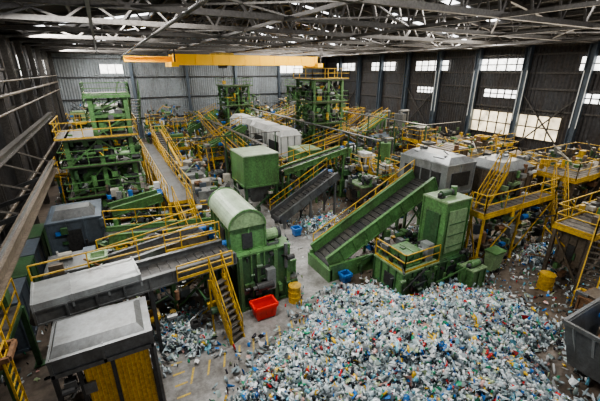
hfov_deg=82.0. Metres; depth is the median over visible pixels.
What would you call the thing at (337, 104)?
platform
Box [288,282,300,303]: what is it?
barrel
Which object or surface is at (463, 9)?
roof truss
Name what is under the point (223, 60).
crane
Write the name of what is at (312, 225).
heap
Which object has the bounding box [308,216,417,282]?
conveyor
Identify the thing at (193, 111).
platform
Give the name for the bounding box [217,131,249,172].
conveyor belt
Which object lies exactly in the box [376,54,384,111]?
wall column
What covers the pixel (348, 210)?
litter
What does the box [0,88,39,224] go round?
wall column
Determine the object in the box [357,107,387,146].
conveyor belt
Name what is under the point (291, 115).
conveyor belt
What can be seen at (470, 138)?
platform
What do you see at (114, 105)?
tower
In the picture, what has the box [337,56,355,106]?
wall column
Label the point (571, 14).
roof trusses
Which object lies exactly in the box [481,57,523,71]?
window
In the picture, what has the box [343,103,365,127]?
platform
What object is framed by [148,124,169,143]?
platform
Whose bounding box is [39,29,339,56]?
roof truss
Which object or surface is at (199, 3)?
roof truss
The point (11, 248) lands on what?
beam
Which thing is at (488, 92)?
window
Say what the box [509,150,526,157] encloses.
screen
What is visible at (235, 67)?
wall column
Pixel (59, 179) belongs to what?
platform
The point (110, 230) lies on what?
conveyor belt
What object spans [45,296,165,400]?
housing
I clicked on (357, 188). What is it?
machine
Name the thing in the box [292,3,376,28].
skylight
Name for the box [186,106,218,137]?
conveyor belt
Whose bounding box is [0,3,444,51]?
roof truss
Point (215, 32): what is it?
roof truss
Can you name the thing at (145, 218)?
heap
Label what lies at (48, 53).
wall column
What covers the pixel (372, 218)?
conveyor
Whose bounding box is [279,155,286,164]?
paper shredder
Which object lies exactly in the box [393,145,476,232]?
cabin
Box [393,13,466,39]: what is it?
skylight
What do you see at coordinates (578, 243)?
platform
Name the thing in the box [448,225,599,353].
litter
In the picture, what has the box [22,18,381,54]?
roof truss
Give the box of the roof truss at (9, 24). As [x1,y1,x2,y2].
[0,0,480,49]
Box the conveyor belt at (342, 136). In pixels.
[302,124,344,147]
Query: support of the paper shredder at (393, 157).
on the scattered plastic waste
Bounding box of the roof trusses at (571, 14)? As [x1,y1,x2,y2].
[0,0,599,57]
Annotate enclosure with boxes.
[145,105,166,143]
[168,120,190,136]
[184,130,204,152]
[230,113,250,137]
[240,117,264,143]
[252,121,279,144]
[266,125,301,162]
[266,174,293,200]
[276,95,290,114]
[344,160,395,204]
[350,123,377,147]
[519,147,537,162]
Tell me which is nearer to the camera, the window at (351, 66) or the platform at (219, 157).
the platform at (219, 157)
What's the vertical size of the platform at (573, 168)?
5.693 m
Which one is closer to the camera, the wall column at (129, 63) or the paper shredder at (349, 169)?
the paper shredder at (349, 169)
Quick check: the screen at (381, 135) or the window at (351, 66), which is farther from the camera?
the window at (351, 66)
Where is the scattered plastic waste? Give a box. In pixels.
[0,138,599,400]
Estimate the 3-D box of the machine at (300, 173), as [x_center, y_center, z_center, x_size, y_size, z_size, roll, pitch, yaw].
[0.616,-2.907,30.008,2.472,4.278,3.140,-11,23,-26]
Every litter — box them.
[0,160,599,400]
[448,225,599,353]
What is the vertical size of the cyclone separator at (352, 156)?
3.664 m
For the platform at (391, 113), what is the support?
on the scattered plastic waste
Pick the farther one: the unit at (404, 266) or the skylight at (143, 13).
the skylight at (143, 13)
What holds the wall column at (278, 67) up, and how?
on the scattered plastic waste
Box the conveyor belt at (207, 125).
[196,111,229,161]
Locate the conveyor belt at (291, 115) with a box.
[262,105,295,127]
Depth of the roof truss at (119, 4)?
16.05 m
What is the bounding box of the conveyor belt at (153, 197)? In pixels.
[107,189,164,222]
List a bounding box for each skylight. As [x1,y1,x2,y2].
[39,13,148,25]
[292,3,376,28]
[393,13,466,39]
[441,0,499,21]
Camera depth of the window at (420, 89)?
46.20 m
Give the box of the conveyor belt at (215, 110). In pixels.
[185,103,219,127]
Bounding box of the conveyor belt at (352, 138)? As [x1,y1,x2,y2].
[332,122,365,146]
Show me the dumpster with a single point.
(582, 327)
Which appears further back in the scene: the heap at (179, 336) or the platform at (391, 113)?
the platform at (391, 113)
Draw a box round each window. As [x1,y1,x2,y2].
[16,55,46,75]
[99,64,302,72]
[336,63,355,70]
[371,61,395,70]
[415,60,449,70]
[416,86,432,93]
[471,108,562,142]
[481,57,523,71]
[483,88,516,99]
[578,55,599,71]
[584,93,599,104]
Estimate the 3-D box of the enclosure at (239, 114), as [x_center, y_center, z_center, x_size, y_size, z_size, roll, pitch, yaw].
[-7.644,-9.063,45.889,2.360,4.600,3.320,-11,23,-26]
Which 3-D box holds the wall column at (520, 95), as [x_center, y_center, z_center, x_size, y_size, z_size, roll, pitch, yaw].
[23.847,-8.628,33.815,0.500,12.300,5.725,-11,23,-26]
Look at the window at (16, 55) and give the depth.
36.20 m
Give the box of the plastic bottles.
[214,275,599,400]
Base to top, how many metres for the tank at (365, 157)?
3.430 m
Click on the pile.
(203, 186)
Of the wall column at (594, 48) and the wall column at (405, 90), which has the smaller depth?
the wall column at (594, 48)
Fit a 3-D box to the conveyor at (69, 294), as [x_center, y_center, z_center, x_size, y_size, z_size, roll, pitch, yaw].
[-5.553,3.573,12.962,7.084,4.171,2.771,-11,23,-26]
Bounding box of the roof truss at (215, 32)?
[46,31,326,57]
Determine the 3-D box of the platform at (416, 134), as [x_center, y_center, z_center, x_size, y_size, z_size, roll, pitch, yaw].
[12.476,-5.647,37.091,3.653,4.459,3.694,-12,24,-30]
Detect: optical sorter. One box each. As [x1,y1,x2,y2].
[43,245,107,308]
[44,199,106,255]
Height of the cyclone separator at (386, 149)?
4.392 m
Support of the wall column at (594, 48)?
on the scattered plastic waste
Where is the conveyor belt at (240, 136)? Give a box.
[201,118,243,152]
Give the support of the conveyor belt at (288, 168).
on the scattered plastic waste
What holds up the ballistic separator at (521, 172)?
on the scattered plastic waste
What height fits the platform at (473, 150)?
5.196 m
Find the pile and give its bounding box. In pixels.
[175,157,230,217]
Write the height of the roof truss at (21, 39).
3.777 m
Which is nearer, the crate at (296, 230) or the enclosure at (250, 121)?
the crate at (296, 230)
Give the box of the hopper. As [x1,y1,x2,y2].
[230,145,278,210]
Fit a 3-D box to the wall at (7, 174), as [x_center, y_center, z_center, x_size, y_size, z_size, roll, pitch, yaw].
[-17.588,-3.510,20.091,0.190,12.400,68.000,-11,23,-26]
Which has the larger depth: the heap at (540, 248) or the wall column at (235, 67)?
the wall column at (235, 67)
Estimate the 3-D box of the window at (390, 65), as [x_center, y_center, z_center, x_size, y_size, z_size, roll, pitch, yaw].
[12.602,-20.318,52.291,0.150,1.350,5.500,-11,23,-26]
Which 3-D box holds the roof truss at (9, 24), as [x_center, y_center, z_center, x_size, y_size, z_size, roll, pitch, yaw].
[2.408,-14.057,25.819,44.044,3.777,5.548,-11,23,-26]
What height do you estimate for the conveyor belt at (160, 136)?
5.046 m
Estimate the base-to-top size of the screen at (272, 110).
4.774 m
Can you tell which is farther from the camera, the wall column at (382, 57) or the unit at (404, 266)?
the wall column at (382, 57)
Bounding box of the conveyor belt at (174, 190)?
[137,133,209,239]
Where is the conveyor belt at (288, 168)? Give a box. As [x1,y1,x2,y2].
[279,135,348,202]
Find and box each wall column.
[0,34,49,203]
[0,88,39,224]
[0,179,12,235]
[13,40,55,185]
[25,44,59,168]
[34,48,64,158]
[41,50,63,129]
[47,52,68,129]
[127,54,142,138]
[185,65,192,111]
[234,66,237,84]
[277,66,280,108]
[322,58,325,77]
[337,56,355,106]
[355,55,361,109]
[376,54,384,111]
[401,52,432,126]
[428,50,443,132]
[463,48,484,135]
[504,45,575,151]
[562,41,599,156]
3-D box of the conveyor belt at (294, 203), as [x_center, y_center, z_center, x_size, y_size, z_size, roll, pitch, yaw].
[0.500,-0.655,24.341,5.580,4.059,1.756,-13,24,-31]
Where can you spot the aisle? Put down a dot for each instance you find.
(201, 389)
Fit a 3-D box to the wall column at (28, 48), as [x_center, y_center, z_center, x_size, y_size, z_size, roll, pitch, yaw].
[-25.524,-8.885,34.497,0.400,12.300,0.459,-11,23,-26]
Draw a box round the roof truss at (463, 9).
[331,0,599,28]
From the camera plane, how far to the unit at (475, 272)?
16.76 m
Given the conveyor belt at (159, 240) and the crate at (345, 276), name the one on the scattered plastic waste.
the conveyor belt at (159, 240)
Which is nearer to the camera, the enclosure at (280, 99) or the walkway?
the walkway
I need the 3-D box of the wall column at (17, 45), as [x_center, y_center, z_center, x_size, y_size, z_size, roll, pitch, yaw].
[-22.950,-7.211,30.056,0.400,12.300,0.459,-11,23,-26]
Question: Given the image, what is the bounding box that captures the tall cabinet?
[6,223,51,354]
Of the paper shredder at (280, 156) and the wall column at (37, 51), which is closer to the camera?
the paper shredder at (280, 156)
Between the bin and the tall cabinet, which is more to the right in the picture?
the bin
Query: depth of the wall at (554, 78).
39.00 m
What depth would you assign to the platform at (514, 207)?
18.71 m
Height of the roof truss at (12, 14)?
3.777 m
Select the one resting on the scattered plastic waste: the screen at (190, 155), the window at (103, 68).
the screen at (190, 155)
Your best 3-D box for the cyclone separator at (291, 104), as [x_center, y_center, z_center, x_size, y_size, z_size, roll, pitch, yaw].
[-1.683,-11.991,52.019,2.682,5.756,2.500,-11,23,-26]
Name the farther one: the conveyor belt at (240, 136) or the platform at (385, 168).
the conveyor belt at (240, 136)
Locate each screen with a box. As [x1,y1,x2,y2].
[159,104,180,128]
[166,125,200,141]
[175,150,196,163]
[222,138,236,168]
[259,105,277,119]
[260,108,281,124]
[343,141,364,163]
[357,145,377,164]
[364,127,397,149]
[430,127,442,137]
[439,127,471,142]
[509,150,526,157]
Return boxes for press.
[417,185,472,284]
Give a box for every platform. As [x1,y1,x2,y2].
[53,156,76,203]
[61,108,89,129]
[142,107,165,142]
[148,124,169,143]
[162,220,245,344]
[165,133,190,154]
[167,116,186,133]
[184,111,194,122]
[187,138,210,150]
[191,142,204,160]
[197,143,225,176]
[254,100,268,118]
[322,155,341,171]
[333,98,351,126]
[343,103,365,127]
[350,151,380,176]
[369,157,399,190]
[371,112,393,129]
[390,154,400,181]
[395,125,435,152]
[407,134,518,200]
[436,130,515,151]
[464,152,559,259]
[505,141,599,248]
[529,190,599,306]
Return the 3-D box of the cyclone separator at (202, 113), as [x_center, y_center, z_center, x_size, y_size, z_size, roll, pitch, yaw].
[-13.328,-9.498,46.904,2.498,4.698,3.099,-19,28,-41]
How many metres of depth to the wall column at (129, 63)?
51.66 m
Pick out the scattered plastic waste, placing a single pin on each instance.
(42, 390)
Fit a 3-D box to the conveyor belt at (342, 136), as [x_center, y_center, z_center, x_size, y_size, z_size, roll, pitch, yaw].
[2.516,-5.295,35.708,5.354,4.727,1.411,-11,23,-26]
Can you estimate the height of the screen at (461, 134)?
3.734 m
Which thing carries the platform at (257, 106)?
on the scattered plastic waste
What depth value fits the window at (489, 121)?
36.29 m
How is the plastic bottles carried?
on the scattered plastic waste
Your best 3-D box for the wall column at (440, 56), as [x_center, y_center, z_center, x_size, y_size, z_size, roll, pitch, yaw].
[17.466,-12.775,44.822,0.500,12.300,0.561,-11,23,-26]
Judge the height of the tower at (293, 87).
8.663 m
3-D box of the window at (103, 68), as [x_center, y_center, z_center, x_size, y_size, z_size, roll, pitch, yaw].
[-14.024,-21.505,56.505,33.080,1.200,0.140,-11,23,-26]
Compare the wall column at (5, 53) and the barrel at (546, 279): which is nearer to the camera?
the barrel at (546, 279)
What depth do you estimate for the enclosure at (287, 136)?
33.92 m
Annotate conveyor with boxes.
[26,221,237,376]
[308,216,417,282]
[310,160,437,266]
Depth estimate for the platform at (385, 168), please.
27.45 m
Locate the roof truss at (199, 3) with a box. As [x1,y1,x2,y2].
[84,0,599,56]
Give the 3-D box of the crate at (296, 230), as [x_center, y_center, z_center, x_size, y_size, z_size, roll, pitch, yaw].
[-0.225,1.993,22.261,0.600,0.569,0.600,-11,23,-26]
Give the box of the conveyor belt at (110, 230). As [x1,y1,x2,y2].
[102,204,211,247]
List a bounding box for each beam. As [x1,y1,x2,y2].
[0,74,67,232]
[0,112,57,300]
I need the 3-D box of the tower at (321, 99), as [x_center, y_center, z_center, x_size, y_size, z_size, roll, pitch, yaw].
[2.051,-8.984,37.762,5.035,10.266,5.268,-11,23,-26]
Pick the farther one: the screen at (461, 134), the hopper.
the screen at (461, 134)
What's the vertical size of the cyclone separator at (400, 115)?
5.431 m
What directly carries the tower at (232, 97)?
on the scattered plastic waste
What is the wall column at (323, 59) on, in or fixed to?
on the scattered plastic waste
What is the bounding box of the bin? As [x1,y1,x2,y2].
[484,245,506,273]
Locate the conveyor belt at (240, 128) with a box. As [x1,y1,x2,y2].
[207,115,247,163]
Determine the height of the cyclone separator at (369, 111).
5.074 m
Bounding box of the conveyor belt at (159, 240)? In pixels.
[95,208,209,303]
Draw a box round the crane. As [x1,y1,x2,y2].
[123,49,322,83]
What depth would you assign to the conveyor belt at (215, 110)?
48.29 m
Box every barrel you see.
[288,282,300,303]
[536,270,556,291]
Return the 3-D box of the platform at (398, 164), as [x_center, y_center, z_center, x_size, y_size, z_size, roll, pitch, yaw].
[8.484,-2.145,28.884,2.952,3.706,3.270,-13,24,-31]
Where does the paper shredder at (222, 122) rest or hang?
on the scattered plastic waste
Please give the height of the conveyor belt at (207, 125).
5.548 m
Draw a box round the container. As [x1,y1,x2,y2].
[249,294,278,321]
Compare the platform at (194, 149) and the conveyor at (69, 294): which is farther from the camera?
the platform at (194, 149)
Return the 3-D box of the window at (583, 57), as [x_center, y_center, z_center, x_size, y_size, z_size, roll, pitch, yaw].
[26.335,-11.392,28.601,0.150,1.350,5.500,-11,23,-26]
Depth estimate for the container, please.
14.79 m
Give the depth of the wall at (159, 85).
53.89 m
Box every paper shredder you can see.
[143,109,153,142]
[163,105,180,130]
[217,121,225,132]
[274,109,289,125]
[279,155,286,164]
[328,156,355,196]
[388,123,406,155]
[392,155,400,164]
[407,121,418,136]
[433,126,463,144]
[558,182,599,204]
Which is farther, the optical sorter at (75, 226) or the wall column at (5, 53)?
the wall column at (5, 53)
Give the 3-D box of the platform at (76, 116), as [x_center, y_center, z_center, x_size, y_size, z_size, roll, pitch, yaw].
[-26.940,-8.270,42.122,3.605,5.809,3.413,-11,23,-26]
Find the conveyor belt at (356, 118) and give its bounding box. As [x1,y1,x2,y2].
[342,108,363,128]
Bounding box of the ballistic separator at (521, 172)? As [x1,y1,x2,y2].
[471,150,536,236]
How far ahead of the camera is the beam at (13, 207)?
24.26 m
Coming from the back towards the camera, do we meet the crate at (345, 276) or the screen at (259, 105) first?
the screen at (259, 105)
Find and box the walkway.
[0,277,45,400]
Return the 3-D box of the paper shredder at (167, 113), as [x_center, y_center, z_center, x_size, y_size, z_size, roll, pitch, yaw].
[-18.194,-10.997,50.030,3.214,5.320,2.880,-11,23,-26]
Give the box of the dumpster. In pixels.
[562,297,599,382]
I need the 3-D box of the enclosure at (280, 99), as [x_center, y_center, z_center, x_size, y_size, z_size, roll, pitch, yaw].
[-2.414,-13.033,53.793,2.606,6.455,3.266,-11,23,-26]
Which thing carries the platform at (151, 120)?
on the scattered plastic waste
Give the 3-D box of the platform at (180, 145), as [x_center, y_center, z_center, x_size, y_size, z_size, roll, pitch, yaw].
[-12.345,-4.540,34.553,2.952,4.181,3.295,11,23,26]
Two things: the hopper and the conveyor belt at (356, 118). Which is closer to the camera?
the hopper
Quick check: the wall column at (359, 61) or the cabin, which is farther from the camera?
the wall column at (359, 61)
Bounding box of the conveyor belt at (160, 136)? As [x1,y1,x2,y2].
[146,122,182,172]
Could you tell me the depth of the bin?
17.95 m
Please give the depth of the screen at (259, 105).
53.01 m
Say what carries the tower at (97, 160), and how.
on the scattered plastic waste
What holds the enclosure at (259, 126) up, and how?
on the scattered plastic waste
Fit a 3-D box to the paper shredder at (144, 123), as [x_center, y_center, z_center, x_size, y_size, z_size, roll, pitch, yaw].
[-21.844,-10.941,50.923,2.682,4.626,2.482,-11,23,-26]
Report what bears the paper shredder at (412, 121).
on the scattered plastic waste
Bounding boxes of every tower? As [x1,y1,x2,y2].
[49,80,146,222]
[81,96,134,142]
[213,77,253,125]
[285,79,309,111]
[292,68,349,148]
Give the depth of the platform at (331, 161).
30.88 m
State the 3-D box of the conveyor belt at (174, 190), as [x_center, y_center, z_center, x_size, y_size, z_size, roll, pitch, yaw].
[-10.509,-1.520,26.707,1.789,4.131,21.421,-11,23,-26]
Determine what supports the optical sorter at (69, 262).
on the scattered plastic waste
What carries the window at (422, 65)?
in the wall at (554, 78)
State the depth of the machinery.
20.04 m
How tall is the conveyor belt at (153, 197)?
3.173 m
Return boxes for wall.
[0,38,62,243]
[46,31,321,137]
[326,42,599,160]
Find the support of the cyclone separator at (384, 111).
on the scattered plastic waste
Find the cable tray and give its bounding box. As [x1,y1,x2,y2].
[167,100,461,202]
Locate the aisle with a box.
[155,177,474,400]
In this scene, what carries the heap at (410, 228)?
on the scattered plastic waste
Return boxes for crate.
[291,225,301,236]
[338,269,352,282]
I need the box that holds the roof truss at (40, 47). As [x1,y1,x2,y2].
[32,22,362,55]
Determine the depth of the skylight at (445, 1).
25.96 m
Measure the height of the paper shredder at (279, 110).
4.948 m
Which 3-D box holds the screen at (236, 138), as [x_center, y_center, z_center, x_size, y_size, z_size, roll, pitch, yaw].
[-7.514,-5.104,37.513,2.410,3.098,2.656,-18,27,-39]
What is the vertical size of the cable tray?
5.460 m
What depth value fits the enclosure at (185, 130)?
43.24 m
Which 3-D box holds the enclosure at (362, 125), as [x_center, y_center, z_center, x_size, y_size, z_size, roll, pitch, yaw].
[8.220,-8.153,44.817,3.596,3.653,3.698,-11,23,-26]
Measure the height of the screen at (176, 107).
5.390 m
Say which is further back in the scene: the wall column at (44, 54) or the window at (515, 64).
the wall column at (44, 54)
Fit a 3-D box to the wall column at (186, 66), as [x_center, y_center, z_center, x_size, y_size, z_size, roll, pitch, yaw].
[-17.846,-16.825,55.712,0.400,12.200,0.408,-11,23,-26]
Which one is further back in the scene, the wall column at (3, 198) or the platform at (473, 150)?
the platform at (473, 150)
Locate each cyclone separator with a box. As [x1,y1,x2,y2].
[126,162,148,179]
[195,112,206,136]
[251,139,262,145]
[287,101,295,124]
[337,143,357,171]
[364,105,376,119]
[374,110,391,137]
[375,137,397,165]
[384,109,408,139]
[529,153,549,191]
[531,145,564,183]
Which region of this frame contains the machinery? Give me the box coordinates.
[83,181,218,302]
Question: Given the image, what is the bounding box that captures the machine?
[208,187,297,312]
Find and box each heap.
[106,211,156,225]
[149,296,235,377]
[287,210,343,238]
[390,225,471,247]
[512,234,556,272]
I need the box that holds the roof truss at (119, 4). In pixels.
[0,0,599,42]
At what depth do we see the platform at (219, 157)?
33.36 m
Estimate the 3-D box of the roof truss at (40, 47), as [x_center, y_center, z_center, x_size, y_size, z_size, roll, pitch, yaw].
[-7.891,-20.752,43.586,44.044,3.777,5.548,-11,23,-26]
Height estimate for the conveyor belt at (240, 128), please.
5.796 m
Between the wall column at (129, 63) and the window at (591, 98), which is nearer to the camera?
the window at (591, 98)
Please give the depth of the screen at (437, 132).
42.50 m
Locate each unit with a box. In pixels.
[372,237,466,294]
[456,258,487,287]
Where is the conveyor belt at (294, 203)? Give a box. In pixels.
[269,158,340,228]
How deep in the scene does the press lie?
16.85 m
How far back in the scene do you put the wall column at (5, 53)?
24.84 m
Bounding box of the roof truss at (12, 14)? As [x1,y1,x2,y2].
[0,0,531,46]
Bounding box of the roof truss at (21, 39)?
[9,10,411,52]

